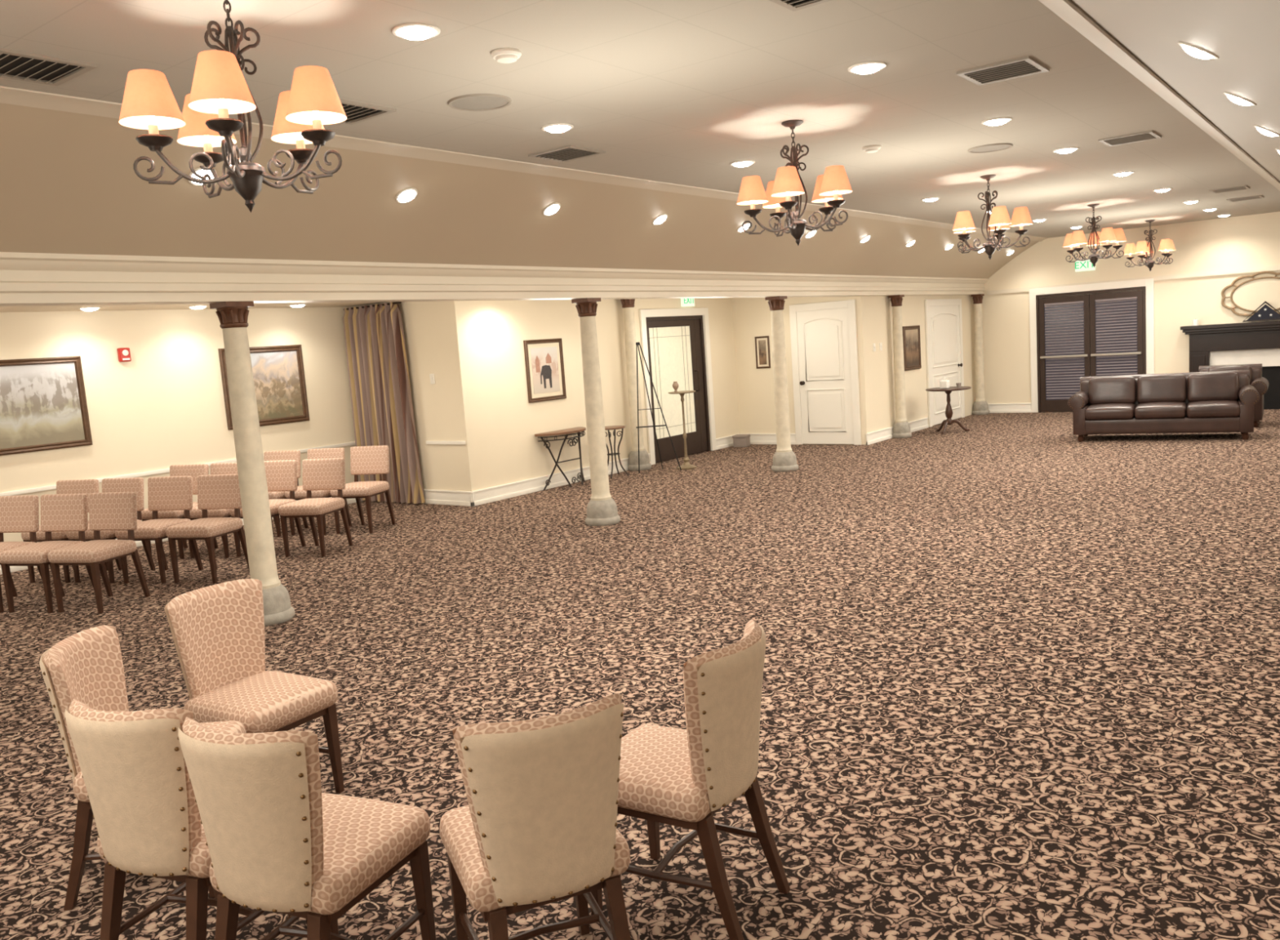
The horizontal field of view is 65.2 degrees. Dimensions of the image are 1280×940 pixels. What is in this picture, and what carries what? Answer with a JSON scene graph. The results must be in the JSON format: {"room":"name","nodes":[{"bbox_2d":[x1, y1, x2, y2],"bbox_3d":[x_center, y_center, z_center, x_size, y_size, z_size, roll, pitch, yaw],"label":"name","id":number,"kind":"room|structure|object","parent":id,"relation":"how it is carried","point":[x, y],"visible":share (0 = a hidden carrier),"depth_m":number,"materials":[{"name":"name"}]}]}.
{"room":"event hall","nodes":[
{"label":"event hall","id":0,"kind":"room"},
{"bbox_2d":[0,306,359,542],"bbox_3d":[-6.824,-0.056,8.293,0.100,2.420,11.050,1,9,37],"label":"wall","id":1,"kind":"structure","parent":0,"point":[163,407],"depth_m":10.53,"materials":[{"name":"beige paint"}]},
{"bbox_2d":[0,355,92,455],"bbox_3d":[-5.862,-0.600,9.425,0.035,0.880,1.240,1,9,37],"label":"painting","id":2,"kind":"object","parent":1,"relation":"attached to","point":[43,406],"visible":1,"depth_m":9.60,"materials":[{"name":"brown wood"}]},
{"bbox_2d":[117,347,131,362],"bbox_3d":[-5.252,-1.174,10.190,0.069,0.140,0.110,1,9,37],"label":"fire alarm","id":3,"kind":"object","parent":1,"relation":"attached to","point":[124,354],"visible":1,"depth_m":10.16,"materials":[{"name":"red plastic"}]},
{"bbox_2d":[0,441,355,496],"bbox_3d":[-6.747,0.417,8.307,0.025,0.040,10.830,1,9,37],"label":"chair rail","id":4,"kind":"object","parent":1,"relation":"attached to","point":[167,470],"depth_m":10.34,"materials":[{"name":"white paint"}]},
{"bbox_2d":[0,497,365,574],"bbox_3d":[-6.695,1.060,8.396,0.033,0.173,10.850,1,9,37],"label":"baseboard","id":5,"kind":"structure","parent":1,"relation":"attached to","point":[12,569],"depth_m":10.34,"materials":[{"name":"white paint"}]},
{"bbox_2d":[217,344,309,430],"bbox_3d":[-4.293,-0.964,11.477,0.035,0.900,1.040,1,9,37],"label":"painting","id":6,"kind":"object","parent":1,"relation":"attached to","point":[278,371],"visible":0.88,"depth_m":11.59,"materials":[{"name":"brown wood"}]},
{"bbox_2d":[0,302,384,312],"bbox_3d":[-3.527,-1.708,9.226,4.250,0.160,16.950,1,9,37],"label":"ceiling","id":7,"kind":"structure","parent":0,"point":[137,307],"depth_m":10.01,"materials":[{"name":"paint"}]},
{"bbox_2d":[342,302,425,503],"bbox_3d":[-3.110,-0.794,12.079,1.120,2.380,0.160,1,9,37],"label":"curtain","id":8,"kind":"object","parent":7,"relation":"hanging from","point":[382,407],"visible":0.91,"depth_m":11.98,"materials":[{"name":"fabric"}]},
{"bbox_2d":[348,301,478,491],"bbox_3d":[-2.775,-0.811,12.023,2.000,2.420,0.100,1,9,37],"label":"wall","id":9,"kind":"structure","parent":0,"point":[433,331],"depth_m":11.59,"materials":[{"name":"beige paint"}]},
{"bbox_2d":[418,488,475,506],"bbox_3d":[-2.684,0.314,12.075,1.930,0.173,0.033,1,9,37],"label":"baseboard","id":10,"kind":"structure","parent":9,"relation":"attached to","point":[458,498],"depth_m":11.73,"materials":[{"name":"white paint"}]},
{"bbox_2d":[0,102,1038,279],"bbox_3d":[0.186,-2.281,9.348,1.010,0.730,21.670,1,9,37],"label":"ceiling","id":11,"kind":"structure","parent":0,"point":[69,184],"depth_m":6.94,"materials":[{"name":"beige paint"}]},
{"bbox_2d":[395,187,417,203],"bbox_3d":[-1.599,-1.881,6.848,0.144,0.091,0.162,3,10,43],"label":"recessed light","id":12,"kind":"object","parent":11,"relation":"in","point":[406,195],"visible":1,"depth_m":6.82,"materials":[{"name":"white"}]},
{"bbox_2d":[0,85,1047,241],"bbox_3d":[0.570,-2.514,9.005,0.123,0.076,21.640,1,9,37],"label":"trim","id":13,"kind":"structure","parent":11,"relation":"attached to","point":[9,95],"depth_m":6.66,"materials":[{"name":"paint"}]},
{"bbox_2d":[461,297,739,489],"bbox_3d":[-0.245,-1.209,13.768,0.100,2.420,5.800,1,9,37],"label":"wall","id":14,"kind":"structure","parent":0,"point":[507,450],"depth_m":12.50,"materials":[{"name":"beige paint"}]},
{"bbox_2d":[523,338,566,403],"bbox_3d":[-1.172,-1.243,12.436,0.030,0.760,0.680,1,9,37],"label":"painting","id":15,"kind":"object","parent":14,"relation":"attached to","point":[544,358],"visible":1,"depth_m":12.42,"materials":[{"name":"paper"}]},
{"bbox_2d":[470,453,650,506],"bbox_3d":[-0.901,0.092,12.845,0.033,0.173,3.450,1,9,37],"label":"baseboard","id":16,"kind":"structure","parent":14,"relation":"attached to","point":[504,491],"depth_m":12.27,"materials":[{"name":"white paint"}]},
{"bbox_2d":[638,307,716,465],"bbox_3d":[0.564,-1.278,14.764,0.120,2.196,1.720,1,9,37],"label":"door","id":17,"kind":"structure","parent":14,"relation":"in","point":[673,350],"depth_m":14.78,"materials":[{"name":"white paint"}]},
{"bbox_2d":[715,433,740,449],"bbox_3d":[1.399,-0.449,15.852,0.033,0.173,0.760,1,9,37],"label":"baseboard","id":18,"kind":"structure","parent":14,"relation":"attached to","point":[726,442],"depth_m":15.75,"materials":[{"name":"white paint"}]},
{"bbox_2d":[0,409,1279,939],"bbox_3d":[1.859,0.563,8.663,13.700,0.100,21.900,1,9,37],"label":"floor","id":19,"kind":"structure","parent":0,"point":[1020,679],"depth_m":5.30,"materials":[{"name":"brown carpet"}]},
{"bbox_2d":[0,495,53,613],"bbox_3d":[-5.106,0.659,7.966,0.455,0.848,0.518,-2,7,16],"label":"chair","id":20,"kind":"object","parent":19,"relation":"on","point":[18,513],"visible":0.65,"depth_m":8.07,"materials":[{"name":"fabric"}]},
{"bbox_2d":[0,493,94,613],"bbox_3d":[-4.640,0.643,7.835,0.455,0.848,0.518,-2,8,17],"label":"chair","id":21,"kind":"object","parent":19,"relation":"on","point":[64,512],"visible":0.82,"depth_m":7.91,"materials":[{"name":"fabric"}]},
{"bbox_2d":[21,479,107,583],"bbox_3d":[-5.151,0.539,8.945,0.455,0.848,0.518,-2,7,15],"label":"chair","id":22,"kind":"object","parent":19,"relation":"on","point":[87,486],"visible":0.33,"depth_m":9.04,"materials":[{"name":"fabric"}]},
{"bbox_2d":[48,492,150,613],"bbox_3d":[-4.189,0.627,7.716,0.455,0.848,0.518,-2,8,17],"label":"chair","id":23,"kind":"object","parent":19,"relation":"on","point":[108,511],"visible":1,"depth_m":7.79,"materials":[{"name":"fabric"}]},
{"bbox_2d":[66,477,155,583],"bbox_3d":[-4.676,0.523,8.808,0.455,0.848,0.518,-2,8,18],"label":"chair","id":24,"kind":"object","parent":19,"relation":"on","point":[135,485],"visible":0.45,"depth_m":8.89,"materials":[{"name":"fabric"}]},
{"bbox_2d":[39,625,245,911],"bbox_3d":[-1.688,0.985,3.437,0.542,0.865,0.432,-4,7,-4],"label":"dining chair","id":25,"kind":"object","parent":19,"relation":"on","point":[86,667],"visible":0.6,"depth_m":3.34,"materials":[{"name":"beige fabric"}]},
{"bbox_2d":[115,475,203,583],"bbox_3d":[-4.170,0.508,8.647,0.455,0.848,0.518,-2,7,16],"label":"chair","id":26,"kind":"object","parent":19,"relation":"on","point":[164,493],"visible":0.85,"depth_m":8.74,"materials":[{"name":"fabric"}]},
{"bbox_2d":[141,463,217,559],"bbox_3d":[-4.489,0.396,9.710,0.455,0.848,0.518,-2,8,18],"label":"chair","id":27,"kind":"object","parent":19,"relation":"on","point":[194,471],"visible":0.43,"depth_m":9.79,"materials":[{"name":"fabric"}]},
{"bbox_2d":[64,699,306,939],"bbox_3d":[-1.293,1.025,2.897,0.432,0.865,0.542,-1,8,22],"label":"dining chair","id":28,"kind":"object","parent":19,"relation":"on","point":[135,775],"visible":0.8,"depth_m":2.65,"materials":[{"name":"beige fabric"}]},
{"bbox_2d":[165,474,249,583],"bbox_3d":[-3.674,0.491,8.506,0.455,0.848,0.518,-2,7,16],"label":"chair","id":29,"kind":"object","parent":19,"relation":"on","point":[214,491],"visible":0.88,"depth_m":8.55,"materials":[{"name":"fabric"}]},
{"bbox_2d":[183,462,237,558],"bbox_3d":[-4.025,0.378,9.594,0.455,0.848,0.518,-2,7,16],"label":"chair","id":30,"kind":"object","parent":19,"relation":"on","point":[219,468],"visible":0.34,"depth_m":9.39,"materials":[{"name":"fabric"}]},
{"bbox_2d":[208,301,294,626],"bbox_3d":[-2.646,-0.037,6.799,0.346,2.179,0.346,1,9,37],"label":"column","id":31,"kind":"structure","parent":19,"relation":"on","point":[233,316],"depth_m":6.73,"materials":[{"name":"grey stone"}]},
{"bbox_2d":[0,252,988,306],"bbox_3d":[-0.311,-1.819,9.805,0.365,0.270,21.640,1,9,37],"label":"beam","id":32,"kind":"structure","parent":31,"relation":"on","point":[26,279],"depth_m":7.39,"materials":[{"name":"paint"}]},
{"bbox_2d":[164,578,344,793],"bbox_3d":[-1.540,0.905,3.983,0.542,0.865,0.432,0,8,32],"label":"dining chair","id":33,"kind":"object","parent":19,"relation":"on","point":[217,631],"visible":0.88,"depth_m":3.98,"materials":[{"name":"fabric"}]},
{"bbox_2d":[229,460,306,557],"bbox_3d":[-3.538,0.359,9.472,0.455,0.848,0.518,-2,8,18],"label":"chair","id":34,"kind":"object","parent":19,"relation":"on","point":[281,475],"visible":0.39,"depth_m":9.57,"materials":[{"name":"fabric"}]},
{"bbox_2d":[263,450,308,537],"bbox_3d":[-3.875,0.245,10.562,0.455,0.848,0.518,-2,8,18],"label":"chair","id":35,"kind":"object","parent":19,"relation":"on","point":[282,455],"visible":0.41,"depth_m":10.65,"materials":[{"name":"fabric"}]},
{"bbox_2d":[177,716,435,939],"bbox_3d":[-0.883,1.024,2.678,0.432,0.865,0.542,-1,8,24],"label":"dining chair","id":36,"kind":"object","parent":19,"relation":"on","point":[277,842],"visible":1,"depth_m":2.46,"materials":[{"name":"beige fabric"}]},
{"bbox_2d":[278,457,353,557],"bbox_3d":[-3.034,0.342,9.325,0.455,0.848,0.518,-2,7,16],"label":"chair","id":37,"kind":"object","parent":19,"relation":"on","point":[318,474],"visible":1,"depth_m":9.41,"materials":[{"name":"fabric"}]},
{"bbox_2d":[284,448,351,535],"bbox_3d":[-3.381,0.220,10.484,0.455,0.848,0.518,-2,8,18],"label":"chair","id":38,"kind":"object","parent":19,"relation":"on","point":[326,453],"visible":0.42,"depth_m":10.56,"materials":[{"name":"fabric"}]},
{"bbox_2d":[330,445,395,533],"bbox_3d":[-2.883,0.199,10.379,0.455,0.848,0.518,-2,7,16],"label":"chair","id":39,"kind":"object","parent":19,"relation":"on","point":[374,460],"visible":0.97,"depth_m":10.47,"materials":[{"name":"fabric"}]},
{"bbox_2d":[439,693,631,939],"bbox_3d":[-0.274,0.987,2.637,0.432,0.865,0.542,-7,8,-22],"label":"dining chair","id":40,"kind":"object","parent":19,"relation":"on","point":[537,828],"visible":1,"depth_m":2.41,"materials":[{"name":"beige fabric"}]},
{"bbox_2d":[534,426,586,490],"bbox_3d":[-0.893,-0.146,12.547,0.320,0.708,0.838,1,9,37],"label":"console table","id":41,"kind":"object","parent":19,"relation":"on","point":[577,429],"visible":1,"depth_m":12.39,"materials":[{"name":"brown wood"}]},
{"bbox_2d":[571,297,620,526],"bbox_3d":[-0.439,-0.557,9.684,0.346,2.179,0.346,1,9,37],"label":"column","id":42,"kind":"structure","parent":19,"relation":"on","point":[602,509],"depth_m":9.63,"materials":[{"name":"grey stone"}]},
{"bbox_2d":[604,425,629,478],"bbox_3d":[-0.352,-0.240,13.198,0.370,0.660,0.370,1,9,37],"label":"plant stand","id":43,"kind":"object","parent":19,"relation":"on","point":[620,427],"visible":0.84,"depth_m":13.15,"materials":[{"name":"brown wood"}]},
{"bbox_2d":[620,298,651,471],"bbox_3d":[-0.087,-1.195,13.663,0.329,2.397,0.329,1,9,37],"label":"column","id":44,"kind":"structure","parent":19,"relation":"on","point":[628,305],"depth_m":13.61,"materials":[{"name":"grey stone"}]},
{"bbox_2d":[635,342,681,473],"bbox_3d":[0.209,-0.850,13.381,0.574,1.736,0.315,-4,7,1],"label":"easel","id":45,"kind":"object","parent":19,"relation":"on","point":[637,344],"visible":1,"depth_m":13.29,"materials":[{"name":"black metal"}]},
{"bbox_2d":[668,390,696,470],"bbox_3d":[0.599,-0.539,13.497,0.370,1.045,0.370,-6,8,-17],"label":"pedestal stand","id":46,"kind":"object","parent":19,"relation":"on","point":[686,465],"visible":0.99,"depth_m":13.47,"materials":[{"name":"wood"}]},
{"bbox_2d":[591,619,790,939],"bbox_3d":[0.128,0.907,3.047,0.542,0.865,0.432,0,8,31],"label":"dining chair","id":47,"kind":"object","parent":19,"relation":"on","point":[677,777],"visible":0.97,"depth_m":2.85,"materials":[{"name":"beige fabric"}]},
{"bbox_2d":[732,434,750,447],"bbox_3d":[1.601,-0.461,15.760,0.235,0.185,0.205,0,8,26],"label":"storage box","id":48,"kind":"object","parent":19,"relation":"on","point":[739,440],"visible":1,"depth_m":15.68,"materials":[{"name":"grey cardboard"}]},
{"bbox_2d":[764,296,798,471],"bbox_3d":[1.768,-1.076,12.570,0.346,2.179,0.346,1,9,37],"label":"column","id":49,"kind":"structure","parent":19,"relation":"on","point":[784,460],"depth_m":12.51,"materials":[{"name":"grey stone"}]},
{"bbox_2d":[888,294,911,438],"bbox_3d":[3.985,-1.588,15.386,0.311,2.179,0.311,1,9,37],"label":"column","id":50,"kind":"structure","parent":19,"relation":"on","point":[901,428],"depth_m":15.34,"materials":[{"name":"grey stone"}]},
{"bbox_2d":[925,386,971,434],"bbox_3d":[4.851,-0.939,15.706,0.690,0.695,0.690,1,9,37],"label":"pedestal table","id":51,"kind":"object","parent":19,"relation":"on","point":[948,411],"visible":1,"depth_m":15.66,"materials":[{"name":"brown wood"}]},
{"bbox_2d":[970,293,989,415],"bbox_3d":[6.194,-2.106,18.258,0.311,2.179,0.311,1,9,37],"label":"column","id":52,"kind":"structure","parent":19,"relation":"on","point":[980,406],"depth_m":18.21,"materials":[{"name":"paint"}]},
{"bbox_2d":[1067,369,1259,441],"bbox_3d":[6.904,-0.840,13.253,2.189,0.829,0.904,0,8,29],"label":"sofa","id":53,"kind":"object","parent":19,"relation":"on","point":[1211,402],"visible":1,"depth_m":13.11,"materials":[{"name":"brown leather"}]},
{"bbox_2d":[1084,403,1136,420],"bbox_3d":[6.338,-0.799,13.471,0.592,0.177,0.720,0,8,29],"label":"seat cushion","id":54,"kind":"object","parent":53,"relation":"on","point":[1092,411],"depth_m":13.20,"materials":[{"name":"brown leather"}]},
{"bbox_2d":[1088,376,1136,404],"bbox_3d":[6.464,-1.085,13.695,0.592,0.394,0.224,0,8,29],"label":"cushion","id":55,"kind":"object","parent":53,"relation":"on","point":[1101,389],"depth_m":13.62,"materials":[{"name":"brown leather"}]},
{"bbox_2d":[1134,401,1186,418],"bbox_3d":[6.861,-0.799,13.177,0.592,0.177,0.720,0,8,29],"label":"seat cushion","id":56,"kind":"object","parent":53,"relation":"on","point":[1143,410],"depth_m":12.91,"materials":[{"name":"brown leather"}]},
{"bbox_2d":[1136,373,1186,404],"bbox_3d":[6.987,-1.085,13.401,0.592,0.394,0.224,0,8,29],"label":"cushion","id":57,"kind":"object","parent":53,"relation":"on","point":[1153,388],"depth_m":13.33,"materials":[{"name":"brown leather"}]},
{"bbox_2d":[1186,372,1239,402],"bbox_3d":[7.511,-1.084,13.107,0.592,0.394,0.224,0,8,29],"label":"cushion","id":58,"kind":"object","parent":53,"relation":"on","point":[1201,386],"depth_m":13.04,"materials":[{"name":"brown leather"}]},
{"bbox_2d":[1186,400,1239,417],"bbox_3d":[7.385,-0.798,12.883,0.592,0.177,0.720,0,8,29],"label":"seat cushion","id":59,"kind":"object","parent":53,"relation":"on","point":[1195,409],"depth_m":12.61,"materials":[{"name":"brown leather"}]},
{"bbox_2d":[1180,320,1279,409],"bbox_3d":[9.772,-1.630,15.693,2.260,1.385,0.298,1,9,37],"label":"fireplace mantel","id":60,"kind":"object","parent":19,"relation":"on","point":[1258,342],"visible":0.51,"depth_m":15.82,"materials":[{"name":"brown wood"}]},
{"bbox_2d":[1180,320,1279,334],"bbox_3d":[9.729,-2.249,15.614,2.260,0.135,0.298,1,9,37],"label":"shelf","id":61,"kind":"object","parent":60,"relation":"attached to","point":[1272,326],"depth_m":15.75,"materials":[{"name":"brown wood"}]},
{"bbox_2d":[1242,301,1279,322],"bbox_3d":[9.734,-2.477,15.564,0.621,0.305,0.036,1,9,37],"label":"case","id":62,"kind":"object","parent":60,"relation":"on","point":[1265,313],"visible":1,"depth_m":15.56,"materials":[{"name":"brown wood"}]},
{"bbox_2d":[1198,364,1268,427],"bbox_3d":[8.312,-1.049,14.122,0.949,0.829,0.904,1,9,33],"label":"armchair","id":63,"kind":"object","parent":19,"relation":"on","point":[1260,384],"visible":0.33,"depth_m":14.08,"materials":[{"name":"brown leather"}]},
{"bbox_2d":[1207,365,1252,385],"bbox_3d":[8.407,-1.293,14.263,0.552,0.394,0.224,1,9,33],"label":"cushion","id":64,"kind":"object","parent":63,"relation":"on","point":[1210,368],"depth_m":14.19,"materials":[{"name":"brown leather"}]},
{"bbox_2d":[0,0,1279,238],"bbox_3d":[2.099,-2.533,7.839,3.890,0.100,21.670,1,9,37],"label":"ceiling","id":65,"kind":"structure","parent":0,"point":[680,92],"depth_m":5.30,"materials":[{"name":"paint"}]},
{"bbox_2d":[0,48,97,86],"bbox_3d":[-2.566,-1.688,4.202,0.380,0.019,0.380,1,9,37],"label":"ceiling vent","id":66,"kind":"object","parent":65,"relation":"in","point":[18,65],"visible":1,"depth_m":4.22,"materials":[{"name":"metal"}]},
{"bbox_2d":[118,0,346,213],"bbox_3d":[-1.397,-1.292,3.458,0.736,0.782,0.710,-5,7,-10],"label":"chandelier","id":67,"kind":"object","parent":65,"relation":"hanging from","point":[220,89],"visible":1,"depth_m":3.41,"materials":[{"name":"fabric"}]},
{"bbox_2d":[339,99,395,124],"bbox_3d":[-1.569,-1.898,5.309,0.380,0.019,0.380,1,9,37],"label":"ceiling vent","id":68,"kind":"object","parent":65,"relation":"in","point":[356,113],"visible":0.5,"depth_m":5.32,"materials":[{"name":"metal"}]},
{"bbox_2d":[391,22,440,40],"bbox_3d":[-0.914,-1.785,4.091,0.198,0.036,0.198,1,9,37],"label":"recessed light","id":69,"kind":"object","parent":65,"relation":"in","point":[412,31],"visible":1,"depth_m":4.05,"materials":[{"name":"white"}]},
{"bbox_2d":[447,93,511,111],"bbox_3d":[-0.851,-1.951,5.310,0.340,0.015,0.340,1,9,37],"label":"ceiling speaker","id":70,"kind":"object","parent":65,"relation":"attached to","point":[473,102],"visible":1,"depth_m":5.29,"materials":[{"name":"paint"}]},
{"bbox_2d":[451,96,507,110],"bbox_3d":[-0.850,-1.947,5.310,0.300,0.005,0.300,1,9,37],"label":"grille","id":71,"kind":"object","parent":70,"relation":"attached to","point":[459,103],"depth_m":5.30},
{"bbox_2d":[490,48,521,63],"bbox_3d":[-0.597,-1.849,4.473,0.136,0.043,0.136,1,9,37],"label":"smoke detector","id":72,"kind":"object","parent":65,"relation":"attached to","point":[503,55],"visible":1,"depth_m":4.43,"materials":[{"name":"white plastic"}]},
{"bbox_2d":[541,123,573,133],"bbox_3d":[-0.498,-2.062,6.051,0.198,0.036,0.198,1,9,37],"label":"recessed light","id":73,"kind":"object","parent":65,"relation":"in","point":[553,128],"visible":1,"depth_m":6.00,"materials":[{"name":"white plastic"}]},
{"bbox_2d":[528,145,606,162],"bbox_3d":[-0.499,-2.170,6.872,0.380,0.019,0.380,1,9,37],"label":"ceiling vent","id":74,"kind":"object","parent":65,"relation":"in","point":[570,153],"visible":1,"depth_m":6.84,"materials":[{"name":"metal"}]},
{"bbox_2d":[737,120,852,245],"bbox_3d":[0.971,-1.833,6.424,0.710,0.782,0.736,-4,7,2],"label":"chandelier","id":75,"kind":"object","parent":65,"relation":"hanging from","point":[829,188],"visible":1,"depth_m":6.37,"materials":[{"name":"fabric"}]},
{"bbox_2d":[768,0,832,11],"bbox_3d":[0.673,-1.874,3.879,0.380,0.019,0.380,1,9,37],"label":"ceiling vent","id":76,"kind":"object","parent":65,"relation":"in","point":[792,5],"visible":1,"depth_m":4.05,"materials":[{"name":"metal"}]},
{"bbox_2d":[847,61,886,74],"bbox_3d":[1.171,-2.066,5.155,0.198,0.036,0.198,1,9,37],"label":"recessed light","id":77,"kind":"object","parent":65,"relation":"in","point":[867,68],"visible":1,"depth_m":5.11,"materials":[{"name":"white"}]},
{"bbox_2d":[967,142,1013,153],"bbox_3d":[2.744,-2.522,7.837,0.340,0.015,0.340,1,9,37],"label":"ceiling speaker","id":78,"kind":"object","parent":65,"relation":"attached to","point":[991,148],"visible":1,"depth_m":7.81,"materials":[{"name":"paint"}]},
{"bbox_2d":[970,145,1009,152],"bbox_3d":[2.744,-2.518,7.838,0.300,0.005,0.300,1,9,37],"label":"grille","id":79,"kind":"object","parent":78,"relation":"attached to","point":[982,148],"depth_m":7.83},
{"bbox_2d":[952,174,1032,259],"bbox_3d":[3.263,-2.371,9.411,0.710,0.782,0.736,-6,8,-17],"label":"chandelier","id":80,"kind":"object","parent":65,"relation":"hanging from","point":[999,220],"visible":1,"depth_m":9.33,"materials":[{"name":"fabric"}]},
{"bbox_2d":[955,56,1049,85],"bbox_3d":[1.972,-2.160,5.428,0.380,0.019,0.380,1,9,37],"label":"ceiling vent","id":81,"kind":"object","parent":65,"relation":"in","point":[1024,66],"visible":1,"depth_m":5.40,"materials":[{"name":"metal"}]},
{"bbox_2d":[1062,204,1126,267],"bbox_3d":[5.725,-2.948,12.611,0.736,0.782,0.710,0,8,28],"label":"chandelier","id":82,"kind":"object","parent":65,"relation":"hanging from","point":[1108,235],"visible":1,"depth_m":12.53,"materials":[{"name":"fabric"}]},
{"bbox_2d":[1097,130,1161,146],"bbox_3d":[3.846,-2.598,7.846,0.380,0.019,0.380,1,9,37],"label":"ceiling vent","id":83,"kind":"object","parent":65,"relation":"in","point":[1146,135],"visible":1,"depth_m":7.80,"materials":[{"name":"metal"}]},
{"bbox_2d":[1124,219,1175,271],"bbox_3d":[7.854,-3.451,15.405,0.736,0.782,0.710,-2,7,16],"label":"chandelier","id":84,"kind":"object","parent":65,"relation":"hanging from","point":[1166,245],"visible":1,"depth_m":15.34,"materials":[{"name":"fabric"}]},
{"bbox_2d":[1038,0,1279,191],"bbox_3d":[3.629,-2.435,6.680,0.123,0.076,21.640,1,9,37],"label":"trim","id":85,"kind":"structure","parent":65,"relation":"attached to","point":[1065,10],"depth_m":5.56,"materials":[{"name":"paint"}]},
{"bbox_2d":[732,296,869,444],"bbox_3d":[2.405,-1.603,15.422,2.300,2.420,0.100,1,9,37],"label":"wall","id":86,"kind":"structure","parent":0,"point":[752,319],"depth_m":15.72,"materials":[{"name":"beige paint"}]},
{"bbox_2d":[755,336,770,368],"bbox_3d":[1.921,-1.843,15.670,0.250,0.500,0.020,1,9,37],"label":"painting","id":87,"kind":"object","parent":86,"relation":"attached to","point":[762,358],"visible":1,"depth_m":15.66,"materials":[{"name":"brown wood"}]},
{"bbox_2d":[740,433,795,444],"bbox_3d":[2.026,-0.490,15.831,1.050,0.173,0.033,1,9,37],"label":"baseboard","id":88,"kind":"structure","parent":86,"relation":"attached to","point":[755,438],"depth_m":15.85,"materials":[{"name":"white paint"}]},
{"bbox_2d":[789,299,861,444],"bbox_3d":[2.769,-1.443,15.048,1.080,2.146,0.090,1,9,37],"label":"door","id":89,"kind":"structure","parent":86,"relation":"in","point":[824,335],"depth_m":15.05,"materials":[{"name":"white paint"}]},
{"bbox_2d":[864,295,975,432],"bbox_3d":[4.727,-1.806,16.694,0.150,2.180,4.750,1,9,37],"label":"wall","id":90,"kind":"structure","parent":0,"point":[877,309],"depth_m":15.78,"materials":[{"name":"beige paint"}]},
{"bbox_2d":[866,417,928,444],"bbox_3d":[4.076,-0.621,15.732,0.033,0.173,2.380,1,9,37],"label":"baseboard","id":91,"kind":"structure","parent":90,"relation":"attached to","point":[884,434],"depth_m":15.35,"materials":[{"name":"white paint"}]},
{"bbox_2d":[902,325,921,371],"bbox_3d":[4.376,-1.965,16.075,0.030,0.700,0.660,1,9,37],"label":"painting","id":92,"kind":"object","parent":90,"relation":"attached to","point":[911,334],"visible":0.99,"depth_m":16.07,"materials":[{"name":"brown wood"}]},
{"bbox_2d":[924,298,964,426],"bbox_3d":[5.293,-1.881,17.233,0.090,2.116,1.670,1,9,37],"label":"door","id":93,"kind":"structure","parent":90,"relation":"in","point":[943,317],"depth_m":17.14,"materials":[{"name":"white paint"}]},
{"bbox_2d":[982,211,1279,412],"bbox_3d":[9.831,-2.557,15.739,9.700,3.200,0.100,1,9,37],"label":"wall","id":94,"kind":"structure","parent":0,"point":[1251,241],"depth_m":16.58,"materials":[{"name":"beige paint"}]},
{"bbox_2d":[987,403,1031,413],"bbox_3d":[6.674,-1.132,18.329,1.000,0.173,0.033,1,9,37],"label":"baseboard","id":95,"kind":"structure","parent":94,"relation":"attached to","point":[1007,407],"depth_m":18.25,"materials":[{"name":"white paint"}]},
{"bbox_2d":[1044,301,1084,399],"bbox_3d":[7.449,-2.093,17.545,0.651,1.681,0.029,1,9,37],"label":"blind","id":96,"kind":"object","parent":94,"relation":"attached to","point":[1064,321],"depth_m":17.56,"materials":[{"name":"plastic"}]},
{"bbox_2d":[1075,259,1095,271],"bbox_3d":[7.634,-3.510,17.141,0.326,0.200,0.054,1,9,37],"label":"exit sign","id":97,"kind":"object","parent":94,"relation":"attached to","point":[1086,265],"visible":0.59,"depth_m":17.13,"materials":[{"name":"white"}]},
{"bbox_2d":[1029,278,1154,413],"bbox_3d":[7.762,-2.103,17.263,2.000,2.206,0.114,1,9,37],"label":"door","id":98,"kind":"structure","parent":94,"relation":"in","point":[1117,329],"depth_m":17.30,"materials":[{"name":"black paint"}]},
{"bbox_2d":[1095,297,1137,375],"bbox_3d":[8.117,-2.076,17.038,0.651,1.681,0.029,1,9,37],"label":"blind","id":99,"kind":"object","parent":94,"relation":"attached to","point":[1116,317],"depth_m":17.02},
{"bbox_2d":[986,265,1279,294],"bbox_3d":[9.889,-3.133,15.505,8.950,0.070,0.035,1,9,37],"label":"trim","id":100,"kind":"structure","parent":94,"relation":"attached to","point":[1271,268],"depth_m":16.38,"materials":[{"name":"paint"}]},
{"bbox_2d":[1221,271,1279,316],"bbox_3d":[9.771,-2.744,15.653,1.173,0.724,0.046,1,9,37],"label":"wall mirror","id":101,"kind":"object","parent":94,"relation":"attached to","point":[1248,295],"visible":1,"depth_m":15.73,"materials":[{"name":"gold metal"}]},
{"bbox_2d":[1070,0,1279,182],"bbox_3d":[4.054,-2.180,6.407,1.010,0.730,21.670,1,9,37],"label":"ceiling","id":102,"kind":"structure","parent":0,"point":[1244,35],"depth_m":4.32,"materials":[{"name":"beige paint"}]},
{"bbox_2d":[1177,41,1218,59],"bbox_3d":[2.364,-1.779,4.230,0.156,0.102,0.177,0,8,32],"label":"recessed light","id":103,"kind":"object","parent":102,"relation":"in","point":[1193,51],"visible":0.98,"depth_m":4.20,"materials":[{"name":"white"}]},
{"bbox_2d":[1223,92,1256,106],"bbox_3d":[3.182,-1.972,5.299,0.156,0.102,0.177,0,8,32],"label":"recessed light","id":104,"kind":"object","parent":102,"relation":"in","point":[1237,100],"visible":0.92,"depth_m":5.26,"materials":[{"name":"white"}]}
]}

